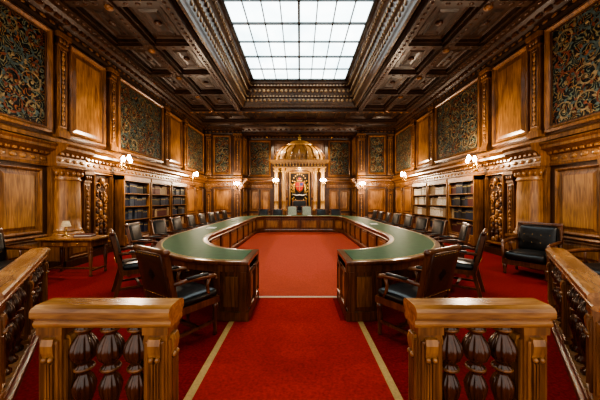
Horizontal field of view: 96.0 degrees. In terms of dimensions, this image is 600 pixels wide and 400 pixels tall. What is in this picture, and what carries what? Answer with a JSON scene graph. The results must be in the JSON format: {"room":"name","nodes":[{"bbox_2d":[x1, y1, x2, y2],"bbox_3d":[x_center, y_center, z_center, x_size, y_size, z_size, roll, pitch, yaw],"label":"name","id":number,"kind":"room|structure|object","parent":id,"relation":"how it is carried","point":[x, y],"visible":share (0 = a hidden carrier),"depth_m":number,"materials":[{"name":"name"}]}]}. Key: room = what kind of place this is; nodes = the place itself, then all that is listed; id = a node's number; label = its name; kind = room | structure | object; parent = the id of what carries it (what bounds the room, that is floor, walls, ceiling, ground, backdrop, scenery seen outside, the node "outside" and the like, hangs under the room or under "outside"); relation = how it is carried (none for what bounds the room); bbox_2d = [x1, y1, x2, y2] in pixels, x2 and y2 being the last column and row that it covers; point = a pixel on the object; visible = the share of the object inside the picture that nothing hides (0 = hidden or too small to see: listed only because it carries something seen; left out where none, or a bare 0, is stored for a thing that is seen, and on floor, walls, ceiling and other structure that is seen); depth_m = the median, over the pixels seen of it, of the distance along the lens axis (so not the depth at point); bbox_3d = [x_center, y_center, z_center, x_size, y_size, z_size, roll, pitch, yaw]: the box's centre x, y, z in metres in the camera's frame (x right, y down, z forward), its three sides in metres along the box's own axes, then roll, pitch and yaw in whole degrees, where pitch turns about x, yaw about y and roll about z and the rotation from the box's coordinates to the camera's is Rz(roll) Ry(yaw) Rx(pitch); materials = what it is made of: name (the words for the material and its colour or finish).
{"room":"council chamber","nodes":[
{"label":"council chamber","id":0,"kind":"room"},
{"bbox_2d":[0,0,207,263],"bbox_3d":[-5.380,-1.400,7.300,0.700,5.800,16.600,0,0,0],"label":"wall","id":1,"kind":"structure","parent":0,"point":[86,71],"depth_m":6.59,"materials":[{"name":"brown wood"}]},
{"bbox_2d":[0,0,52,132],"bbox_3d":[-5.473,-2.605,4.500,0.110,2.270,2.900,0,0,0],"label":"wall panel","id":2,"kind":"object","parent":1,"relation":"attached to","point":[26,43],"visible":1,"depth_m":5.39,"materials":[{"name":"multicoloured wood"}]},
{"bbox_2d":[90,173,112,242],"bbox_3d":[-5.443,0.240,7.400,0.170,1.920,0.700,0,0,0],"label":"relief","id":3,"kind":"object","parent":1,"relation":"attached to","point":[101,187],"visible":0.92,"depth_m":7.38,"materials":[{"name":"brown wood"}]},
{"bbox_2d":[120,155,132,170],"bbox_3d":[-5.022,-1.068,7.800,0.275,0.476,0.430,0,0,0],"label":"wall sconce","id":4,"kind":"object","parent":1,"relation":"attached to","point":[122,165],"visible":1,"depth_m":7.76,"materials":[{"name":"white glass"}]},
{"bbox_2d":[116,76,163,162],"bbox_3d":[-5.473,-2.605,9.450,0.110,2.270,2.700,0,0,0],"label":"wall panel","id":5,"kind":"object","parent":1,"relation":"attached to","point":[139,118],"visible":1,"depth_m":9.18,"materials":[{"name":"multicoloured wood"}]},
{"bbox_2d":[186,187,186,223],"bbox_3d":[-5.443,0.240,12.680,0.170,1.920,0.360,0,0,0],"label":"relief","id":6,"kind":"object","parent":1,"relation":"attached to","point":[186,187],"visible":0.02,"depth_m":12.82,"materials":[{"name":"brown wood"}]},
{"bbox_2d":[186,123,203,173],"bbox_3d":[-5.473,-2.605,14.150,0.110,2.270,2.300,0,0,0],"label":"wall panel","id":7,"kind":"object","parent":1,"relation":"attached to","point":[194,137],"visible":0.99,"depth_m":14.07,"materials":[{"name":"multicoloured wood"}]},
{"bbox_2d":[203,124,250,221],"bbox_3d":[-4.280,-1.400,16.090,2.500,5.800,1.820,0,0,0],"label":"wall","id":8,"kind":"structure","parent":0,"point":[220,192],"depth_m":15.55,"materials":[{"name":"brown wood"}]},
{"bbox_2d":[213,135,230,174],"bbox_3d":[-4.495,-2.605,15.543,1.030,2.270,0.110,0,0,0],"label":"wall panel","id":9,"kind":"object","parent":8,"relation":"attached to","point":[221,143],"depth_m":15.55,"materials":[{"name":"fabric"}]},
{"bbox_2d":[14,232,577,399],"bbox_3d":[-0.030,1.550,8.100,11.400,0.100,18.200,0,0,0],"label":"floor","id":10,"kind":"structure","parent":0,"point":[195,348],"depth_m":3.15,"materials":[{"name":"red carpet"}]},
{"bbox_2d":[0,228,37,269],"bbox_3d":[-4.939,0.994,4.406,0.884,1.010,0.794,0,0,6],"label":"leather armchair","id":11,"kind":"object","parent":10,"relation":"on","point":[4,261],"visible":0.43,"depth_m":4.72,"materials":[{"name":"brown wood"}]},
{"bbox_2d":[0,247,49,399],"bbox_3d":[-2.655,1.044,2.560,0.198,0.888,2.110,0,0,-37],"label":"balustrade","id":12,"kind":"object","parent":10,"relation":"on","point":[24,281],"visible":0.94,"depth_m":2.29,"materials":[{"name":"brown wood"}]},
{"bbox_2d":[46,166,93,267],"bbox_3d":[-5.415,0.369,6.250,0.734,2.258,0.760,0,0,0],"label":"engaged column","id":13,"kind":"structure","parent":10,"relation":"on","point":[63,182],"depth_m":6.01,"materials":[{"name":"brown wood"}]},
{"bbox_2d":[35,235,108,276],"bbox_3d":[-4.560,1.122,5.490,1.100,0.754,0.580,0,0,0],"label":"desk","id":14,"kind":"object","parent":10,"relation":"on","point":[52,241],"visible":0.82,"depth_m":5.27,"materials":[{"name":"brown wood"}]},
{"bbox_2d":[60,221,70,236],"bbox_3d":[-4.810,0.587,5.550,0.180,0.315,0.180,0,0,0],"label":"desk lamp","id":15,"kind":"object","parent":14,"relation":"on","point":[65,224],"visible":1,"depth_m":5.50,"materials":[{"name":"gold metal"}]},
{"bbox_2d":[73,233,95,236],"bbox_3d":[-4.380,0.719,5.500,0.300,0.052,0.220,0,0,-11],"label":"book","id":16,"kind":"object","parent":14,"relation":"on","point":[81,234],"visible":0.98,"depth_m":5.42,"materials":[{"name":"paper"}]},
{"bbox_2d":[29,298,183,399],"bbox_3d":[-1.120,1.044,1.600,0.796,0.888,0.198,0,0,0],"label":"balustrade","id":17,"kind":"object","parent":10,"relation":"on","point":[68,346],"visible":1,"depth_m":1.54,"materials":[{"name":"brown wood"}]},
{"bbox_2d":[108,228,149,297],"bbox_3d":[-2.698,0.983,4.384,0.680,1.044,0.626,0,0,-37],"label":"chair","id":18,"kind":"object","parent":10,"relation":"on","point":[129,266],"visible":0.72,"depth_m":4.11,"materials":[{"name":"brown wood"}]},
{"bbox_2d":[114,175,150,249],"bbox_3d":[-5.354,0.384,8.720,0.345,2.228,1.400,0,0,0],"label":"bookcase","id":19,"kind":"object","parent":10,"relation":"on","point":[131,194],"visible":0.81,"depth_m":8.44,"materials":[{"name":"brown wood"}]},
{"bbox_2d":[124,221,164,276],"bbox_3d":[-3.142,0.983,5.590,0.680,1.044,0.626,0,0,-9],"label":"chair","id":20,"kind":"object","parent":10,"relation":"on","point":[133,230],"visible":0.49,"depth_m":5.38,"materials":[{"name":"black leather"}]},
{"bbox_2d":[150,179,170,239],"bbox_3d":[-5.354,0.384,10.220,0.345,2.228,1.440,0,0,0],"label":"bookcase","id":21,"kind":"object","parent":10,"relation":"on","point":[160,191],"visible":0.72,"depth_m":10.31,"materials":[{"name":"oak wood"},{"name":"leather"},{"name":"paper"}]},
{"bbox_2d":[149,218,181,244],"bbox_3d":[-3.165,0.983,6.536,0.680,1.044,0.626,0,0,6],"label":"chair","id":22,"kind":"object","parent":10,"relation":"on","point":[158,227],"visible":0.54,"depth_m":6.43,"materials":[{"name":"black leather"}]},
{"bbox_2d":[133,244,219,338],"bbox_3d":[-1.313,0.983,2.920,0.626,1.044,0.680,0,0,34],"label":"chair","id":23,"kind":"object","parent":10,"relation":"on","point":[156,271],"visible":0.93,"depth_m":2.75,"materials":[{"name":"brown wood"}]},
{"bbox_2d":[171,182,186,234],"bbox_3d":[-5.354,0.384,11.720,0.345,2.228,1.400,0,0,0],"label":"bookcase","id":24,"kind":"object","parent":10,"relation":"on","point":[178,190],"visible":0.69,"depth_m":11.87,"materials":[{"name":"brown wood"}]},
{"bbox_2d":[169,216,195,234],"bbox_3d":[-3.157,0.983,7.462,0.680,1.044,0.626,0,0,2],"label":"chair","id":25,"kind":"object","parent":10,"relation":"on","point":[175,222],"visible":0.44,"depth_m":7.33,"materials":[{"name":"black leather"}]},
{"bbox_2d":[185,214,207,229],"bbox_3d":[-3.124,0.983,8.390,0.680,1.044,0.626,0,0,0],"label":"chair","id":26,"kind":"object","parent":10,"relation":"on","point":[190,220],"visible":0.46,"depth_m":8.26,"materials":[{"name":"black leather"}]},
{"bbox_2d":[197,213,216,224],"bbox_3d":[-3.123,0.983,9.321,0.680,1.044,0.626,0,0,1],"label":"chair","id":27,"kind":"object","parent":10,"relation":"on","point":[201,217],"visible":0.41,"depth_m":9.20,"materials":[{"name":"black leather"}]},
{"bbox_2d":[206,212,223,221],"bbox_3d":[-3.124,0.983,10.256,0.680,1.044,0.626,0,0,6],"label":"chair","id":28,"kind":"object","parent":10,"relation":"on","point":[210,215],"visible":0.38,"depth_m":10.16,"materials":[{"name":"black leather"}]},
{"bbox_2d":[214,211,228,221],"bbox_3d":[-3.149,0.983,11.175,0.680,1.044,0.626,0,0,-4],"label":"chair","id":29,"kind":"object","parent":10,"relation":"on","point":[217,216],"visible":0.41,"depth_m":10.98,"materials":[{"name":"black leather"}]},
{"bbox_2d":[221,210,234,218],"bbox_3d":[-3.128,0.983,12.114,0.680,1.044,0.626,0,0,4],"label":"chair","id":30,"kind":"object","parent":10,"relation":"on","point":[224,213],"visible":0.39,"depth_m":12.02,"materials":[{"name":"brown wood"}]},
{"bbox_2d":[257,209,268,214],"bbox_3d":[-1.930,0.983,13.910,0.626,1.044,0.680,0,0,0],"label":"chair","id":31,"kind":"object","parent":10,"relation":"on","point":[260,211],"visible":0.37,"depth_m":14.13,"materials":[{"name":"black leather"}]},
{"bbox_2d":[272,209,283,214],"bbox_3d":[-1.180,0.983,13.910,0.626,1.044,0.680,0,0,0],"label":"chair","id":32,"kind":"object","parent":10,"relation":"on","point":[274,211],"visible":0.36,"depth_m":14.14,"materials":[{"name":"black leather"}]},
{"bbox_2d":[286,206,297,214],"bbox_3d":[-0.410,0.908,13.911,0.626,1.194,0.681,0,0,0],"label":"chair","id":33,"kind":"object","parent":10,"relation":"on","point":[291,210],"visible":0.35,"depth_m":14.12,"materials":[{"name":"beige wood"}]},
{"bbox_2d":[183,298,402,399],"bbox_3d":[-0.050,1.495,1.560,1.644,0.008,5.120,0,0,0],"label":"carpet runner","id":34,"kind":"object","parent":10,"relation":"on","point":[290,348],"visible":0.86,"depth_m":2.51,"materials":[{"name":"red carpet"}]},
{"bbox_2d":[156,215,440,321],"bbox_3d":[-0.030,1.125,8.370,5.560,0.747,10.160,0,0,0],"label":"table","id":35,"kind":"object","parent":10,"relation":"on","point":[385,248],"visible":0.93,"depth_m":3.94,"materials":[{"name":"brown wood"}]},
{"bbox_2d":[237,232,360,297],"bbox_3d":[-0.030,1.494,8.355,3.820,0.009,8.450,0,0,0],"label":"area rug","id":36,"kind":"object","parent":10,"relation":"on","point":[291,264],"visible":0.58,"depth_m":6.45,"materials":[{"name":"carpet"}]},
{"bbox_2d":[270,135,328,214],"bbox_3d":[-0.030,-1.200,15.998,4.000,5.399,1.997,0,0,0],"label":"canopy","id":37,"kind":"object","parent":10,"relation":"on","point":[299,167],"visible":0.88,"depth_m":15.85,"materials":[{"name":"gold"}]},
{"bbox_2d":[301,206,312,214],"bbox_3d":[0.350,0.908,13.911,0.626,1.194,0.681,0,0,0],"label":"chair","id":38,"kind":"object","parent":10,"relation":"on","point":[305,210],"visible":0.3,"depth_m":14.13,"materials":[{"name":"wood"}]},
{"bbox_2d":[315,209,326,214],"bbox_3d":[1.120,0.983,13.910,0.626,1.044,0.680,0,0,0],"label":"chair","id":39,"kind":"object","parent":10,"relation":"on","point":[318,211],"visible":0.44,"depth_m":14.14,"materials":[{"name":"black leather"}]},
{"bbox_2d":[330,209,340,214],"bbox_3d":[1.870,0.983,13.910,0.626,1.044,0.680,0,0,0],"label":"chair","id":40,"kind":"object","parent":10,"relation":"on","point":[332,211],"visible":0.38,"depth_m":14.13,"materials":[{"name":"black leather"}]},
{"bbox_2d":[364,210,378,218],"bbox_3d":[3.105,0.983,12.112,0.680,1.044,0.626,0,0,-2],"label":"chair","id":41,"kind":"object","parent":10,"relation":"on","point":[375,212],"visible":0.36,"depth_m":12.01,"materials":[{"name":"black leather"}]},
{"bbox_2d":[369,211,383,219],"bbox_3d":[3.072,0.983,11.179,0.680,1.044,0.626,0,0,1],"label":"chair","id":42,"kind":"object","parent":10,"relation":"on","point":[381,213],"visible":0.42,"depth_m":11.00,"materials":[{"name":"brown wood"}]},
{"bbox_2d":[374,212,391,221],"bbox_3d":[3.081,0.983,10.245,0.680,1.044,0.626,0,0,4],"label":"chair","id":43,"kind":"object","parent":10,"relation":"on","point":[388,215],"visible":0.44,"depth_m":10.05,"materials":[{"name":"black leather"}]},
{"bbox_2d":[382,213,401,226],"bbox_3d":[3.070,0.983,9.325,0.680,1.044,0.626,0,0,-5],"label":"chair","id":44,"kind":"object","parent":10,"relation":"on","point":[396,218],"visible":0.42,"depth_m":9.22,"materials":[{"name":"brown wood"}]},
{"bbox_2d":[392,214,414,229],"bbox_3d":[3.120,0.983,8.393,0.680,1.044,0.626,0,0,-3],"label":"chair","id":45,"kind":"object","parent":10,"relation":"on","point":[409,219],"visible":0.41,"depth_m":8.28,"materials":[{"name":"black leather"}]},
{"bbox_2d":[402,216,430,234],"bbox_3d":[3.128,0.983,7.466,0.680,1.044,0.626,0,0,-6],"label":"chair","id":46,"kind":"object","parent":10,"relation":"on","point":[422,223],"visible":0.47,"depth_m":7.36,"materials":[{"name":"black leather"}]},
{"bbox_2d":[375,244,461,334],"bbox_3d":[1.253,0.983,2.920,0.626,1.044,0.680,0,0,-34],"label":"chair","id":47,"kind":"object","parent":10,"relation":"on","point":[437,271],"visible":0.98,"depth_m":2.75,"materials":[{"name":"brown wood"}]},
{"bbox_2d":[412,182,427,233],"bbox_3d":[5.295,0.384,11.720,0.345,2.228,1.400,0,0,0],"label":"bookcase","id":48,"kind":"object","parent":10,"relation":"on","point":[419,190],"visible":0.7,"depth_m":11.84,"materials":[{"name":"brown wood"}]},
{"bbox_2d":[416,218,448,244],"bbox_3d":[3.100,0.983,6.532,0.680,1.044,0.626,0,0,-1],"label":"chair","id":49,"kind":"object","parent":10,"relation":"on","point":[439,226],"visible":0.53,"depth_m":6.41,"materials":[{"name":"black leather"}]},
{"bbox_2d":[427,179,447,235],"bbox_3d":[5.295,0.384,10.220,0.345,2.228,1.440,0,0,0],"label":"bookcase","id":50,"kind":"object","parent":10,"relation":"on","point":[437,190],"visible":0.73,"depth_m":10.28,"materials":[{"name":"brown wood"}]},
{"bbox_2d":[434,222,471,276],"bbox_3d":[3.100,0.983,5.580,0.680,1.044,0.626,0,0,20],"label":"chair","id":51,"kind":"object","parent":10,"relation":"on","point":[465,229],"visible":0.5,"depth_m":5.34,"materials":[{"name":"brown wood"}]},
{"bbox_2d":[448,175,483,247],"bbox_3d":[5.295,0.384,8.720,0.345,2.228,1.400,0,0,0],"label":"bookcase","id":52,"kind":"object","parent":10,"relation":"on","point":[465,194],"visible":0.86,"depth_m":8.46,"materials":[{"name":"brown wood"}]},
{"bbox_2d":[452,228,487,297],"bbox_3d":[2.638,0.983,4.384,0.680,1.044,0.626,0,0,37],"label":"chair","id":53,"kind":"object","parent":10,"relation":"on","point":[465,266],"visible":0.66,"depth_m":4.12,"materials":[{"name":"brown wood"}]},
{"bbox_2d":[403,298,556,399],"bbox_3d":[1.040,1.044,1.600,0.796,0.888,0.198,0,0,0],"label":"balustrade","id":54,"kind":"object","parent":10,"relation":"on","point":[517,346],"visible":1,"depth_m":1.54,"materials":[{"name":"brown wood"}]},
{"bbox_2d":[504,166,550,268],"bbox_3d":[5.355,0.369,6.250,0.734,2.258,0.760,0,0,0],"label":"engaged column","id":55,"kind":"structure","parent":10,"relation":"on","point":[533,193],"depth_m":6.03,"materials":[{"name":"brown wood"}]},
{"bbox_2d":[500,221,563,281],"bbox_3d":[4.682,0.984,5.452,0.902,1.031,0.810,0,0,-32],"label":"leather armchair","id":56,"kind":"object","parent":10,"relation":"on","point":[532,240],"visible":0.83,"depth_m":5.45,"materials":[{"name":"black leather"}]},
{"bbox_2d":[545,247,599,399],"bbox_3d":[2.595,1.044,2.560,0.198,0.888,2.110,0,0,37],"label":"balustrade","id":57,"kind":"object","parent":10,"relation":"on","point":[573,287],"visible":0.99,"depth_m":2.24,"materials":[{"name":"brown wood"}]},
{"bbox_2d":[567,248,599,274],"bbox_3d":[4.829,0.994,4.206,0.884,1.010,0.794,0,0,-6],"label":"leather armchair","id":58,"kind":"object","parent":10,"relation":"on","point":[595,267],"visible":0.2,"depth_m":4.53,"materials":[{"name":"brown wood"}]},
{"bbox_2d":[49,0,547,124],"bbox_3d":[-0.030,-4.228,8.075,11.400,0.444,18.250,0,0,0],"label":"ceiling","id":59,"kind":"structure","parent":0,"point":[156,38],"depth_m":7.73,"materials":[{"name":"brown wood"}]},
{"bbox_2d":[176,0,420,107],"bbox_3d":[-0.030,-4.721,6.600,5.165,1.079,11.360,0,0,0],"label":"molding","id":60,"kind":"structure","parent":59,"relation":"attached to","point":[209,20],"depth_m":9.12,"materials":[{"name":"brown wood"}]},
{"bbox_2d":[221,0,376,79],"bbox_3d":[-0.030,-5.235,6.607,4.068,0.070,10.250,0,0,0],"label":"skylight window","id":61,"kind":"structure","parent":60,"relation":"attached to","point":[276,39],"depth_m":8.56,"materials":[{"name":"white glass"}]},
{"bbox_2d":[241,124,357,134],"bbox_3d":[-0.030,-4.050,15.590,6.600,0.499,0.620,0,0,0],"label":"beam","id":62,"kind":"structure","parent":59,"relation":"attached to","point":[256,129],"depth_m":15.46,"materials":[{"name":"brown wood"}]},
{"bbox_2d":[247,135,351,215],"bbox_3d":[-0.030,-1.400,16.890,11.000,5.800,0.620,0,0,0],"label":"wall","id":63,"kind":"structure","parent":0,"point":[260,190],"depth_m":16.97,"materials":[{"name":"brown wood"}]},
{"bbox_2d":[248,140,270,176],"bbox_3d":[-2.530,-2.605,16.943,1.400,2.270,0.110,0,0,0],"label":"wall panel","id":64,"kind":"object","parent":63,"relation":"attached to","point":[259,151],"visible":1,"depth_m":16.96,"materials":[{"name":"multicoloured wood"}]},
{"bbox_2d":[328,140,350,176],"bbox_3d":[2.470,-2.605,16.943,1.400,2.270,0.110,0,0,0],"label":"wall panel","id":65,"kind":"object","parent":63,"relation":"attached to","point":[339,151],"visible":1,"depth_m":16.96,"materials":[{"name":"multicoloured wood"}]},
{"bbox_2d":[348,124,395,221],"bbox_3d":[4.220,-1.400,16.090,2.500,5.800,1.820,0,0,0],"label":"wall","id":66,"kind":"structure","parent":0,"point":[378,192],"depth_m":15.54,"materials":[{"name":"brown wood"}]},
{"bbox_2d":[368,135,385,174],"bbox_3d":[4.435,-2.605,15.543,1.030,2.270,0.110,0,0,0],"label":"wall panel","id":67,"kind":"object","parent":66,"relation":"attached to","point":[376,143],"depth_m":15.55,"materials":[{"name":"fabric"}]},
{"bbox_2d":[391,0,599,262],"bbox_3d":[5.320,-1.400,7.300,0.700,5.800,16.600,0,0,0],"label":"wall","id":68,"kind":"structure","parent":0,"point":[511,71],"depth_m":6.60,"materials":[{"name":"brown wood"}]},
{"bbox_2d":[395,123,411,173],"bbox_3d":[5.413,-2.605,14.150,0.110,2.270,2.300,0,0,0],"label":"wall panel","id":69,"kind":"object","parent":68,"relation":"attached to","point":[403,138],"visible":0.99,"depth_m":14.14,"materials":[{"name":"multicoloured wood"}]},
{"bbox_2d":[401,173,406,181],"bbox_3d":[4.963,-1.118,12.920,0.275,0.476,0.430,0,0,0],"label":"wall sconce","id":70,"kind":"object","parent":68,"relation":"attached to","point":[402,174],"visible":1,"depth_m":12.87,"materials":[{"name":"white glass"}]},
{"bbox_2d":[411,185,411,214],"bbox_3d":[5.383,0.240,12.680,0.170,1.920,0.360,0,0,0],"label":"relief","id":71,"kind":"object","parent":68,"relation":"attached to","point":[411,185],"visible":0.02,"depth_m":12.83,"materials":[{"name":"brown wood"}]},
{"bbox_2d":[434,76,481,162],"bbox_3d":[5.413,-2.605,9.450,0.110,2.270,2.700,0,0,0],"label":"wall panel","id":72,"kind":"object","parent":68,"relation":"attached to","point":[458,118],"visible":1,"depth_m":9.19,"materials":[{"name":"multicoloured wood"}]},
{"bbox_2d":[465,155,477,170],"bbox_3d":[4.963,-1.068,7.800,0.275,0.476,0.430,0,0,0],"label":"wall sconce","id":73,"kind":"object","parent":68,"relation":"attached to","point":[475,165],"visible":1,"depth_m":7.76,"materials":[{"name":"white glass"}]},
{"bbox_2d":[485,173,506,245],"bbox_3d":[5.383,0.240,7.400,0.170,1.920,0.700,0,0,0],"label":"relief","id":74,"kind":"object","parent":68,"relation":"attached to","point":[495,184],"visible":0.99,"depth_m":7.39,"materials":[{"name":"brown wood"}]},
{"bbox_2d":[544,0,599,132],"bbox_3d":[5.413,-2.605,4.500,0.110,2.270,2.900,0,0,0],"label":"wall panel","id":75,"kind":"object","parent":68,"relation":"attached to","point":[572,43],"visible":1,"depth_m":5.38,"materials":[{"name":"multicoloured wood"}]}
]}

